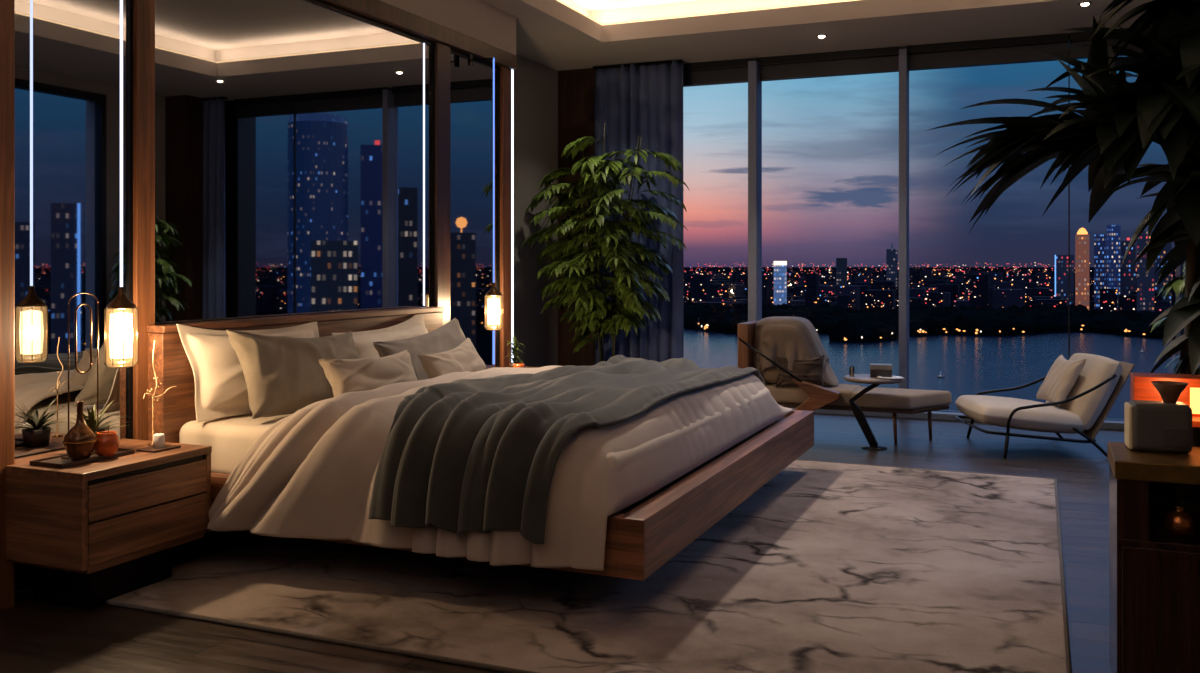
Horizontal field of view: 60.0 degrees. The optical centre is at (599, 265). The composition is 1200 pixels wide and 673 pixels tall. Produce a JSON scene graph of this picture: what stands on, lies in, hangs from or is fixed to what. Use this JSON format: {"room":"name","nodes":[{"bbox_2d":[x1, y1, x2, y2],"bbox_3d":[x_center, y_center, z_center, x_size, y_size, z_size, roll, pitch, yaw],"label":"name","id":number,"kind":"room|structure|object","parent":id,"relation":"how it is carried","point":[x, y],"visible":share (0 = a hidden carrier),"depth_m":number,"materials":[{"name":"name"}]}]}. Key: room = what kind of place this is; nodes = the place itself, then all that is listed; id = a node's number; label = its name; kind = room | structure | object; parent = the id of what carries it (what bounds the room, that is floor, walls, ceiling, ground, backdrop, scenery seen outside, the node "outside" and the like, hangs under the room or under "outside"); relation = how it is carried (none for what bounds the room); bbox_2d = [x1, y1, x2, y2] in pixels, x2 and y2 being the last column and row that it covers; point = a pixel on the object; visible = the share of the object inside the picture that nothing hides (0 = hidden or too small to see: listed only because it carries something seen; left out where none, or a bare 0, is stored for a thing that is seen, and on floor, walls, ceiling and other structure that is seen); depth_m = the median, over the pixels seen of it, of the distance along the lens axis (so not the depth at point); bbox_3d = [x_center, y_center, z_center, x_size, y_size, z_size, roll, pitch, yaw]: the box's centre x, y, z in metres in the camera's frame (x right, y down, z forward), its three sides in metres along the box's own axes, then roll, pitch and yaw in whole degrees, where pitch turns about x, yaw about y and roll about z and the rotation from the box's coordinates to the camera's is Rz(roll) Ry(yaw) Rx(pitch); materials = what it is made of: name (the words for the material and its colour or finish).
{"room":"hotel room","nodes":[
{"label":"hotel room","id":0,"kind":"room"},
{"bbox_2d":[15,0,515,593],"bbox_3d":[-2.620,-0.300,4.073,0.640,3.200,8.660,0,0,23],"label":"wall","id":1,"kind":"structure","parent":0,"point":[479,20],"depth_m":7.30,"materials":[{"name":"paint"}]},
{"bbox_2d":[0,0,14,610],"bbox_3d":[-2.319,-0.095,3.937,0.140,2.790,0.125,0,0,23],"label":"column","id":2,"kind":"structure","parent":1,"relation":"attached to","point":[7,7],"depth_m":3.93,"materials":[{"name":"brown wood"}]},
{"bbox_2d":[15,0,132,590],"bbox_3d":[-2.214,-0.105,4.319,0.027,2.770,0.660,0,0,23],"label":"mirror panel","id":3,"kind":"object","parent":1,"relation":"attached to","point":[67,52],"visible":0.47,"depth_m":4.32,"materials":[{"name":"grey mirror"}]},
{"bbox_2d":[104,0,137,367],"bbox_3d":[-2.027,-0.532,4.283,0.280,1.895,0.126,0,0,23],"label":"pendant lantern","id":4,"kind":"object","parent":1,"relation":"hanging from","point":[121,301],"visible":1,"depth_m":4.25,"materials":[{"name":"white glass"}]},
{"bbox_2d":[133,0,154,439],"bbox_3d":[-2.057,-0.095,4.668,0.055,2.790,0.105,0,0,23],"label":"column","id":5,"kind":"structure","parent":1,"relation":"attached to","point":[143,10],"depth_m":4.64,"materials":[{"name":"brown wood"}]},
{"bbox_2d":[155,0,433,324],"bbox_3d":[-1.579,-0.105,5.820,0.027,2.770,2.390,0,0,23],"label":"mirror panel","id":6,"kind":"object","parent":1,"relation":"attached to","point":[289,134],"depth_m":5.59,"materials":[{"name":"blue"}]},
{"bbox_2d":[323,0,516,69],"bbox_3d":[-1.647,-1.545,5.604,0.080,0.110,5.040,0,0,23],"label":"trim","id":7,"kind":"structure","parent":1,"relation":"attached to","point":[378,10],"depth_m":6.74,"materials":[{"name":"brown wood"}]},
{"bbox_2d":[434,42,449,324],"bbox_3d":[-1.072,-0.095,6.995,0.055,2.790,0.170,0,0,23],"label":"column","id":8,"kind":"structure","parent":1,"relation":"attached to","point":[441,51],"depth_m":6.96,"materials":[{"name":"brown wood"}]},
{"bbox_2d":[450,48,499,368],"bbox_3d":[-0.903,-0.105,7.418,0.027,2.770,0.740,0,0,23],"label":"mirror panel","id":9,"kind":"object","parent":1,"relation":"attached to","point":[471,87],"visible":0.64,"depth_m":7.43,"materials":[{"name":"grey"}]},
{"bbox_2d":[468,54,502,363],"bbox_3d":[-0.795,-0.400,7.220,0.260,2.160,0.126,0,0,23],"label":"pendant lantern","id":10,"kind":"object","parent":1,"relation":"hanging from","point":[493,291],"visible":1,"depth_m":7.19,"materials":[{"name":"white glass"}]},
{"bbox_2d":[500,66,510,366],"bbox_3d":[-0.722,-0.095,7.816,0.060,2.790,0.135,0,0,23],"label":"trim","id":11,"kind":"structure","parent":1,"relation":"attached to","point":[505,73],"depth_m":7.78,"materials":[{"name":"brown wood"}]},
{"bbox_2d":[511,69,513,361],"bbox_3d":[-0.671,-0.140,7.895,0.012,2.880,0.040,0,0,23],"label":"light strip","id":12,"kind":"object","parent":1,"relation":"attached to","point":[512,71],"visible":0.5,"depth_m":7.90,"materials":[{"name":"white plastic"}]},
{"bbox_2d":[514,54,557,366],"bbox_3d":[-2.607,-0.275,5.310,0.300,3.450,11.550,0,0,23],"label":"wall","id":13,"kind":"structure","parent":0,"point":[535,83],"depth_m":9.61,"materials":[{"name":"grey paint"}]},
{"bbox_2d":[752,35,1178,388],"bbox_3d":[2.421,-0.275,9.215,5.920,3.450,0.440,0,0,23],"label":"wall window","id":14,"kind":"structure","parent":13,"relation":"in","point":[1177,268],"depth_m":8.90,"materials":[{"name":"grey metal"}]},
{"bbox_2d":[748,46,900,321],"bbox_3d":[1.990,-0.300,9.267,1.325,3.200,0.200,0,0,23],"label":"window","id":15,"kind":"structure","parent":14,"relation":"attached to","point":[874,60],"depth_m":9.41,"materials":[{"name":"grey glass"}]},
{"bbox_2d":[786,407,1123,429],"bbox_3d":[2.277,1.272,9.118,4.950,0.055,0.170,0,0,23],"label":"window sill","id":16,"kind":"structure","parent":14,"relation":"attached to","point":[1115,425],"depth_m":8.83,"materials":[{"name":"grey"}]},
{"bbox_2d":[908,33,1068,412],"bbox_3d":[3.258,-0.300,8.774,1.265,3.200,0.120,0,0,23],"label":"window","id":17,"kind":"structure","parent":14,"relation":"attached to","point":[1012,50],"depth_m":8.75,"materials":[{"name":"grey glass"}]},
{"bbox_2d":[1068,26,1151,420],"bbox_3d":[4.212,-0.300,8.371,0.805,3.200,0.120,0,0,23],"label":"window","id":18,"kind":"structure","parent":14,"relation":"attached to","point":[1076,38],"depth_m":8.47,"materials":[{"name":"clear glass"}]},
{"bbox_2d":[0,413,1123,672],"bbox_3d":[0.222,1.375,4.016,6.520,0.150,11.370,0,0,23],"label":"floor","id":19,"kind":"structure","parent":0,"point":[36,636],"depth_m":3.89,"materials":[{"name":"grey wood"}]},
{"bbox_2d":[6,438,211,609],"bbox_3d":[-1.983,1.028,4.167,0.500,0.545,0.640,0,0,23],"label":"nightstand","id":20,"kind":"object","parent":19,"relation":"on","point":[92,534],"visible":0.98,"depth_m":3.96,"materials":[{"name":"brown wood"}]},
{"bbox_2d":[29,448,133,467],"bbox_3d":[-2.017,0.746,4.062,0.170,0.016,0.340,0,0,23],"label":"serving tray","id":21,"kind":"object","parent":20,"relation":"on","point":[55,461],"visible":0.76,"depth_m":3.98,"materials":[{"name":"brown wood"}]},
{"bbox_2d":[63,401,96,460],"bbox_3d":[-2.000,0.633,4.000,0.121,0.225,0.121,0,0,23],"label":"bottle vase","id":22,"kind":"object","parent":21,"relation":"on","point":[80,441],"visible":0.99,"depth_m":3.97,"materials":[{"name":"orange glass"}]},
{"bbox_2d":[61,292,98,458],"bbox_3d":[-2.035,0.425,4.096,0.040,0.642,0.170,0,0,23],"label":"sculpture","id":23,"kind":"object","parent":21,"relation":"on","point":[79,305],"visible":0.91,"depth_m":4.12,"materials":[{"name":"brown metal"}]},
{"bbox_2d":[94,425,118,456],"bbox_3d":[-1.938,0.685,4.082,0.094,0.121,0.094,0,0,23],"label":"candle jar","id":24,"kind":"object","parent":21,"relation":"on","point":[107,444],"visible":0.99,"depth_m":4.05,"materials":[{"name":"orange glass"}]},
{"bbox_2d":[50,400,130,435],"bbox_3d":[-2.060,0.655,4.241,0.306,0.198,0.357,0,0,23],"label":"potted succulent","id":25,"kind":"object","parent":20,"relation":"on","point":[90,421],"visible":0.42,"depth_m":4.24,"materials":[{"name":"green plant"}]},
{"bbox_2d":[136,444,180,452],"bbox_3d":[-1.816,0.750,4.281,0.100,0.008,0.140,0,0,23],"label":"coaster","id":26,"kind":"object","parent":20,"relation":"on","point":[167,446],"visible":0.8,"depth_m":4.25,"materials":[{"name":"brown wood"}]},
{"bbox_2d":[153,433,164,447],"bbox_3d":[-1.816,0.714,4.281,0.046,0.062,0.046,0,0,23],"label":"candle","id":27,"kind":"object","parent":26,"relation":"on","point":[159,438],"visible":1,"depth_m":4.26,"materials":[{"name":"wax"}]},
{"bbox_2d":[143,340,176,445],"bbox_3d":[-1.870,0.534,4.395,0.073,0.440,0.142,0,0,23],"label":"stand","id":28,"kind":"object","parent":20,"relation":"on","point":[155,378],"visible":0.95,"depth_m":4.38,"materials":[{"name":"brown metal"}]},
{"bbox_2d":[106,459,1071,672],"bbox_3d":[0.380,1.291,5.160,3.508,0.018,3.928,0,0,23],"label":"area rug","id":29,"kind":"object","parent":19,"relation":"on","point":[826,567],"visible":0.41,"depth_m":4.10,"materials":[{"name":"beige carpet"}]},
{"bbox_2d":[147,306,813,580],"bbox_3d":[-0.352,0.774,5.561,2.386,1.019,3.032,0,0,23],"label":"platform bed","id":30,"kind":"object","parent":29,"relation":"on","point":[649,532],"visible":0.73,"depth_m":4.65,"materials":[{"name":"brown wood"}]},
{"bbox_2d":[180,387,770,512],"bbox_3d":[-0.449,0.819,5.375,2.135,0.238,2.450,0,0,23],"label":"mattress","id":31,"kind":"object","parent":30,"relation":"on","point":[230,438],"visible":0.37,"depth_m":4.56,"materials":[{"name":"white fabric"}]},
{"bbox_2d":[176,321,318,421],"bbox_3d":[-1.648,0.494,5.058,0.365,0.568,0.963,0,0,26],"label":"pillow","id":32,"kind":"object","parent":31,"relation":"on","point":[221,391],"visible":0.54,"depth_m":4.73,"materials":[{"name":"beige fabric"}]},
{"bbox_2d":[226,330,359,418],"bbox_3d":[-1.402,0.504,4.964,0.371,0.532,0.828,0,0,30],"label":"pillow","id":33,"kind":"object","parent":31,"relation":"on","point":[284,375],"visible":0.69,"depth_m":4.76,"materials":[{"name":"beige fabric"}]},
{"bbox_2d":[331,314,427,357],"bbox_3d":[-1.203,0.517,6.079,0.388,0.523,0.974,0,0,21],"label":"pillow","id":34,"kind":"object","parent":31,"relation":"on","point":[414,327],"visible":0.2,"depth_m":5.99,"materials":[{"name":"beige fabric"}]},
{"bbox_2d":[373,318,465,379],"bbox_3d":[-0.970,0.527,5.952,0.334,0.500,0.930,0,0,22],"label":"pillow","id":35,"kind":"object","parent":31,"relation":"on","point":[447,337],"visible":0.48,"depth_m":5.82,"materials":[{"name":"grey fabric"}]},
{"bbox_2d":[207,365,792,570],"bbox_3d":[-0.250,0.816,5.364,1.853,0.545,3.107,0,0,23],"label":"duvet","id":36,"kind":"object","parent":31,"relation":"on","point":[311,474],"visible":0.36,"depth_m":4.13,"materials":[{"name":"beige fabric"}]},
{"bbox_2d":[319,350,417,396],"bbox_3d":[-1.071,0.527,4.931,0.281,0.352,0.633,0,0,30],"label":"cushion","id":37,"kind":"object","parent":36,"relation":"on","point":[362,374],"visible":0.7,"depth_m":4.80,"materials":[{"name":"beige fabric"}]},
{"bbox_2d":[418,338,485,378],"bbox_3d":[-0.799,0.540,5.681,0.258,0.328,0.592,0,0,20],"label":"cushion","id":38,"kind":"object","parent":36,"relation":"on","point":[464,357],"visible":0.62,"depth_m":5.57,"materials":[{"name":"beige fabric"}]},
{"bbox_2d":[368,355,764,543],"bbox_3d":[-0.036,0.739,5.136,1.033,0.502,2.921,0,0,23],"label":"throw blanket","id":39,"kind":"object","parent":36,"relation":"on","point":[459,456],"visible":1,"depth_m":3.94,"materials":[{"name":"grey fabric"}]},
{"bbox_2d":[521,122,689,361],"bbox_3d":[0.071,0.019,9.140,1.522,2.561,1.270,0,0,23],"label":"potted plant","id":40,"kind":"object","parent":19,"relation":"on","point":[593,306],"visible":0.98,"depth_m":8.98,"materials":[{"name":"plant"}]},
{"bbox_2d":[738,321,950,443],"bbox_3d":[1.827,0.854,7.832,1.522,0.892,0.550,0,0,23],"label":"chaise longue","id":41,"kind":"object","parent":19,"relation":"on","point":[808,396],"visible":0.44,"depth_m":7.68,"materials":[{"name":"beige fabric"}]},
{"bbox_2d":[753,316,829,380],"bbox_3d":[1.465,0.648,8.036,0.596,0.510,0.456,0,0,23],"label":"cushion","id":42,"kind":"object","parent":41,"relation":"on","point":[790,338],"visible":0.91,"depth_m":7.90,"materials":[{"name":"beige fabric"}]},
{"bbox_2d":[760,355,838,386],"bbox_3d":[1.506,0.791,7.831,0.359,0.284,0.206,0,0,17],"label":"cushion","id":43,"kind":"object","parent":41,"relation":"on","point":[808,370],"visible":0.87,"depth_m":7.78,"materials":[{"name":"fabric"}]},
{"bbox_2d":[765,383,860,405],"bbox_3d":[1.585,0.975,7.983,0.780,0.120,0.460,0,0,23],"label":"seat cushion","id":44,"kind":"object","parent":41,"relation":"on","point":[784,396],"depth_m":7.80,"materials":[{"name":"beige fabric"}]},
{"bbox_2d":[851,387,950,409],"bbox_3d":[2.236,0.983,7.707,0.672,0.105,0.459,0,0,23],"label":"seat cushion","id":45,"kind":"object","parent":41,"relation":"on","point":[878,398],"depth_m":7.58,"materials":[{"name":"beige fabric"}]},
{"bbox_2d":[844,374,904,449],"bbox_3d":[1.957,1.049,7.424,0.420,0.514,0.420,0,0,23],"label":"side table","id":46,"kind":"object","parent":19,"relation":"on","point":[858,378],"visible":0.9,"depth_m":7.42,"materials":[{"name":"metal"}]},
{"bbox_2d":[849,366,854,376],"bbox_3d":[1.803,0.756,7.446,0.038,0.070,0.038,0,0,23],"label":"drinking glass","id":47,"kind":"object","parent":46,"relation":"on","point":[851,368],"visible":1,"depth_m":7.44,"materials":[{"name":"clear glass"}]},
{"bbox_2d":[870,363,891,376],"bbox_3d":[2.006,0.746,7.425,0.154,0.090,0.104,0,0,15],"label":"trinket box","id":48,"kind":"object","parent":46,"relation":"on","point":[884,370],"visible":0.99,"depth_m":7.38,"materials":[{"name":"grey metal"}]},
{"bbox_2d":[877,376,902,379],"bbox_3d":[2.040,0.785,7.313,0.180,0.011,0.180,0,0,23],"label":"saucer","id":49,"kind":"object","parent":46,"relation":"on","point":[880,377],"visible":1,"depth_m":7.32,"materials":[{"name":"white ceramic"}]},
{"bbox_2d":[955,353,1134,457],"bbox_3d":[3.129,0.970,7.431,1.032,0.675,0.864,0,0,3],"label":"lounge chair","id":50,"kind":"object","parent":19,"relation":"on","point":[1086,407],"visible":0.94,"depth_m":7.10,"materials":[{"name":"beige fabric"}]},
{"bbox_2d":[955,395,1084,433],"bbox_3d":[2.990,1.055,7.439,0.756,0.221,0.740,0,0,3],"label":"seat cushion","id":51,"kind":"object","parent":50,"relation":"on","point":[1068,417],"depth_m":7.12,"materials":[{"name":"beige fabric"}]},
{"bbox_2d":[1036,355,1086,404],"bbox_3d":[3.301,0.811,7.451,0.290,0.388,0.419,0,0,3],"label":"cushion","id":52,"kind":"object","parent":50,"relation":"on","point":[1063,374],"visible":0.98,"depth_m":7.33,"materials":[{"name":"beige fabric"}]},
{"bbox_2d":[1045,353,1121,429],"bbox_3d":[3.430,0.885,7.415,0.338,0.511,0.740,0,0,3],"label":"cushion","id":53,"kind":"object","parent":50,"relation":"on","point":[1089,411],"depth_m":7.10,"materials":[{"name":"beige fabric"}]},
{"bbox_2d":[926,0,1199,446],"bbox_3d":[1.962,-0.088,3.634,1.574,2.776,0.966,0,0,23],"label":"palm plant","id":54,"kind":"object","parent":19,"relation":"on","point":[1120,120],"visible":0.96,"depth_m":3.65,"materials":[{"name":"plant"}]},
{"bbox_2d":[1107,442,1199,672],"bbox_3d":[1.966,0.940,3.102,0.795,0.720,0.395,0,0,23],"label":"base cabinet","id":55,"kind":"object","parent":19,"relation":"on","point":[1154,574],"visible":1,"depth_m":3.07,"materials":[{"name":"brown wood"}]},
{"bbox_2d":[1124,400,1191,452],"bbox_3d":[1.755,0.504,3.272,0.177,0.150,0.126,0,0,19],"label":"storage box","id":56,"kind":"object","parent":55,"relation":"on","point":[1151,426],"visible":1,"depth_m":3.22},
{"bbox_2d":[1151,381,1188,402],"bbox_3d":[1.787,0.397,3.261,0.104,0.062,0.104,0,0,23],"label":"bowl","id":57,"kind":"object","parent":56,"relation":"on","point":[1169,391],"visible":1,"depth_m":3.24,"materials":[{"name":"brown ceramic"}]},
{"bbox_2d":[1130,372,1199,427],"bbox_3d":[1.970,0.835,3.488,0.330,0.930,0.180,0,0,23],"label":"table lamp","id":58,"kind":"object","parent":55,"relation":"on","point":[1141,387],"visible":0.25,"depth_m":3.48,"materials":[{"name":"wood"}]},
{"bbox_2d":[1149,495,1199,536],"bbox_3d":[1.719,0.751,3.116,0.278,0.121,0.135,0,0,23],"label":"round vase","id":59,"kind":"object","parent":55,"relation":"on","point":[1177,522],"visible":0.93,"depth_m":3.11,"materials":[{"name":"orange metal"}]},
{"bbox_2d":[1151,264,1199,374],"bbox_3d":[4.210,0.354,7.062,0.836,1.892,0.821,0,0,23],"label":"bamboo","id":60,"kind":"object","parent":19,"relation":"on","point":[1177,283],"visible":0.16,"depth_m":7.14,"materials":[{"name":"plant"}]},
{"bbox_3d":[-0.559,1.028,7.533,0.500,0.545,0.520,0,0,23],"label":"nightstand","id":61,"kind":"object","parent":19,"relation":"on","visible":0},
{"bbox_2d":[504,335,524,366],"bbox_3d":[-0.610,0.622,7.448,0.173,0.264,0.169,0,0,23],"label":"potted plant","id":62,"kind":"object","parent":61,"relation":"on","point":[515,349],"visible":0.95,"depth_m":7.43,"materials":[{"name":"green plant"}]},
{"bbox_2d":[513,363,525,367],"bbox_3d":[-0.566,0.719,7.286,0.090,0.070,0.090,0,0,23],"label":"bowl","id":63,"kind":"object","parent":61,"relation":"on","point":[518,365],"visible":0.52,"depth_m":7.25,"materials":[{"name":"orange glass"}]},
{"bbox_2d":[558,58,751,365],"bbox_3d":[0.505,-0.300,9.868,1.880,3.200,0.250,0,0,23],"label":"wall","id":64,"kind":"structure","parent":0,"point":[736,70],"depth_m":10.03,"materials":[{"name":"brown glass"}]},
{"bbox_2d":[559,0,840,23],"bbox_3d":[0.287,-2.170,4.835,4.200,0.260,7.730,0,0,23],"label":"ceiling","id":65,"kind":"structure","parent":0,"point":[602,11],"depth_m":8.76,"materials":[{"name":"paint"}]},
{"bbox_2d":[482,0,1152,70],"bbox_3d":[0.257,-1.970,4.099,6.520,0.140,11.550,0,0,23],"label":"ceiling","id":66,"kind":"structure","parent":0,"point":[549,33],"depth_m":8.39,"materials":[{"name":"paint"}]},
{"bbox_2d":[557,0,601,24],"bbox_3d":[-1.377,-2.046,5.539,0.012,0.012,7.130,0,0,23],"label":"strip light","id":67,"kind":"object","parent":66,"relation":"attached to","point":[557,0],"depth_m":8.37,"materials":[{"name":"white plastic"}]},
{"bbox_2d":[593,59,683,363],"bbox_3d":[0.353,-0.308,9.747,0.885,3.177,0.132,0,0,23],"label":"curtain","id":68,"kind":"object","parent":66,"relation":"hanging from","point":[644,100],"visible":0.52,"depth_m":9.67,"materials":[{"name":"fabric"}]},
{"bbox_2d":[602,0,856,24],"bbox_3d":[1.678,-2.046,8.124,3.600,0.012,0.012,0,0,23],"label":"trim","id":69,"kind":"structure","parent":66,"relation":"attached to","point":[841,0],"depth_m":8.38,"materials":[{"name":"white paint"}]},
{"bbox_2d":[1078,2,1091,5],"bbox_3d":[3.510,-1.891,7.527,0.090,0.018,0.090,0,0,23],"label":"recessed light","id":70,"kind":"object","parent":66,"relation":"in","point":[1082,3],"visible":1,"depth_m":7.51,"materials":[{"name":"white metal"}]},
{"label":"outside","id":71,"kind":"structure","parent":0,"visible":0},
{"bbox_2d":[684,267,1154,341],"bbox_3d":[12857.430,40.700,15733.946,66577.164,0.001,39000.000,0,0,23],"label":"land","id":72,"kind":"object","parent":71,"point":[1034,270],"visible":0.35,"depth_m":8883.94,"materials":[{"name":"black"}]},
{"bbox_2d":[774,261,786,304],"bbox_3d":[153.627,18.550,886.639,11.000,45.500,11.300,0,0,10],"label":"skyscraper","id":73,"kind":"structure","parent":72,"relation":"on","point":[780,267],"depth_m":881.35,"materials":[{"name":"blue glass"}]},
{"bbox_2d":[836,258,846,285],"bbox_3d":[248.942,16.550,1071.461,11.000,49.500,11.000,0,0,13],"label":"skyscraper","id":74,"kind":"structure","parent":72,"relation":"on","point":[841,263],"depth_m":1066.23,"materials":[{"name":"black"}]},
{"bbox_2d":[886,244,897,285],"bbox_3d":[324.317,7.100,1155.344,12.000,68.400,12.000,0,0,16],"label":"skyscraper","id":75,"kind":"structure","parent":72,"relation":"on","point":[891,254],"depth_m":1149.50,"materials":[{"name":"grey"}]},
{"bbox_2d":[698,323,1144,340],"bbox_3d":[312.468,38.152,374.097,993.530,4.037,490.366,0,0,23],"label":"lamps","id":76,"kind":"object","parent":72,"relation":"on","point":[1125,330],"visible":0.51,"depth_m":611.54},
{"bbox_2d":[684,268,1175,312],"bbox_3d":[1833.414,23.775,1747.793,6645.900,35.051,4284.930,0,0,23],"label":"city","id":77,"kind":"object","parent":72,"relation":"on","point":[992,291],"visible":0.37,"depth_m":972.95},
{"bbox_2d":[684,302,1175,342],"bbox_3d":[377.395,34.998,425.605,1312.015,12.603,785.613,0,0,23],"label":"riverbank","id":78,"kind":"structure","parent":72,"relation":"on","point":[840,323],"depth_m":646.86,"materials":[{"name":"black"}]},
{"bbox_2d":[685,262,1175,310],"bbox_3d":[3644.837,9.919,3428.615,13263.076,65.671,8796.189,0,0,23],"label":"city lights","id":79,"kind":"object","parent":72,"relation":"on","point":[976,262],"visible":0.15,"depth_m":1887.81},
{"bbox_2d":[1055,255,1073,305],"bbox_3d":[407.681,15.800,912.851,15.500,51.000,15.500,0,0,24],"label":"skyscraper","id":80,"kind":"structure","parent":72,"relation":"on","point":[1061,261],"depth_m":906.22,"materials":[{"name":"blue glass"}]},
{"bbox_2d":[1055,255,1055,296],"bbox_3d":[398.104,14.800,909.190,1.000,49.000,1.000,0,0,24],"label":"light","id":81,"kind":"object","parent":80,"relation":"attached to","point":[1055,255],"depth_m":908.66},
{"bbox_2d":[1075,228,1088,309],"bbox_3d":[378.647,5.550,816.472,10.000,71.500,10.000,0,0,25],"label":"skyscraper","id":82,"kind":"structure","parent":72,"relation":"on","point":[1082,236],"depth_m":812.13,"materials":[{"name":"orange"}]},
{"bbox_2d":[1094,235,1105,309],"bbox_3d":[411.677,7.800,856.167,9.000,67.000,9.000,0,0,26],"label":"skyscraper","id":83,"kind":"structure","parent":72,"relation":"on","point":[1099,240],"depth_m":852.36,"materials":[{"name":"blue glass"}]},
{"bbox_2d":[1107,225,1120,294],"bbox_3d":[411.765,4.300,833.877,10.000,74.000,10.000,0,0,26],"label":"skyscraper","id":84,"kind":"structure","parent":72,"relation":"on","point":[1113,231],"depth_m":829.16,"materials":[{"name":"blue glass"}]},
{"bbox_2d":[1121,238,1135,294],"bbox_3d":[434.785,9.050,855.899,11.000,64.500,11.000,0,0,27],"label":"skyscraper","id":85,"kind":"structure","parent":72,"relation":"on","point":[1128,275],"depth_m":850.90,"materials":[{"name":"blue glass"}]},
{"bbox_2d":[1137,231,1153,311],"bbox_3d":[418.079,7.300,797.001,12.000,68.000,12.000,0,0,28],"label":"skyscraper","id":86,"kind":"structure","parent":72,"relation":"on","point":[1145,284],"depth_m":791.97,"materials":[{"name":"blue glass"}]},
{"bbox_2d":[1155,242,1171,306],"bbox_3d":[452.280,11.300,835.430,12.000,60.000,12.000,0,0,28],"label":"skyscraper","id":87,"kind":"structure","parent":72,"relation":"on","point":[1168,247],"depth_m":829.98,"materials":[{"name":"blue glass"}]},
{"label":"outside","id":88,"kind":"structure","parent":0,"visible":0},
{"bbox_2d":[684,328,1175,418],"bbox_3d":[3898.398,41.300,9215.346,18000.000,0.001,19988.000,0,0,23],"label":"bay water","id":89,"kind":"structure","parent":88,"point":[970,365],"depth_m":474.64,"materials":[{"name":"blue liquid"}]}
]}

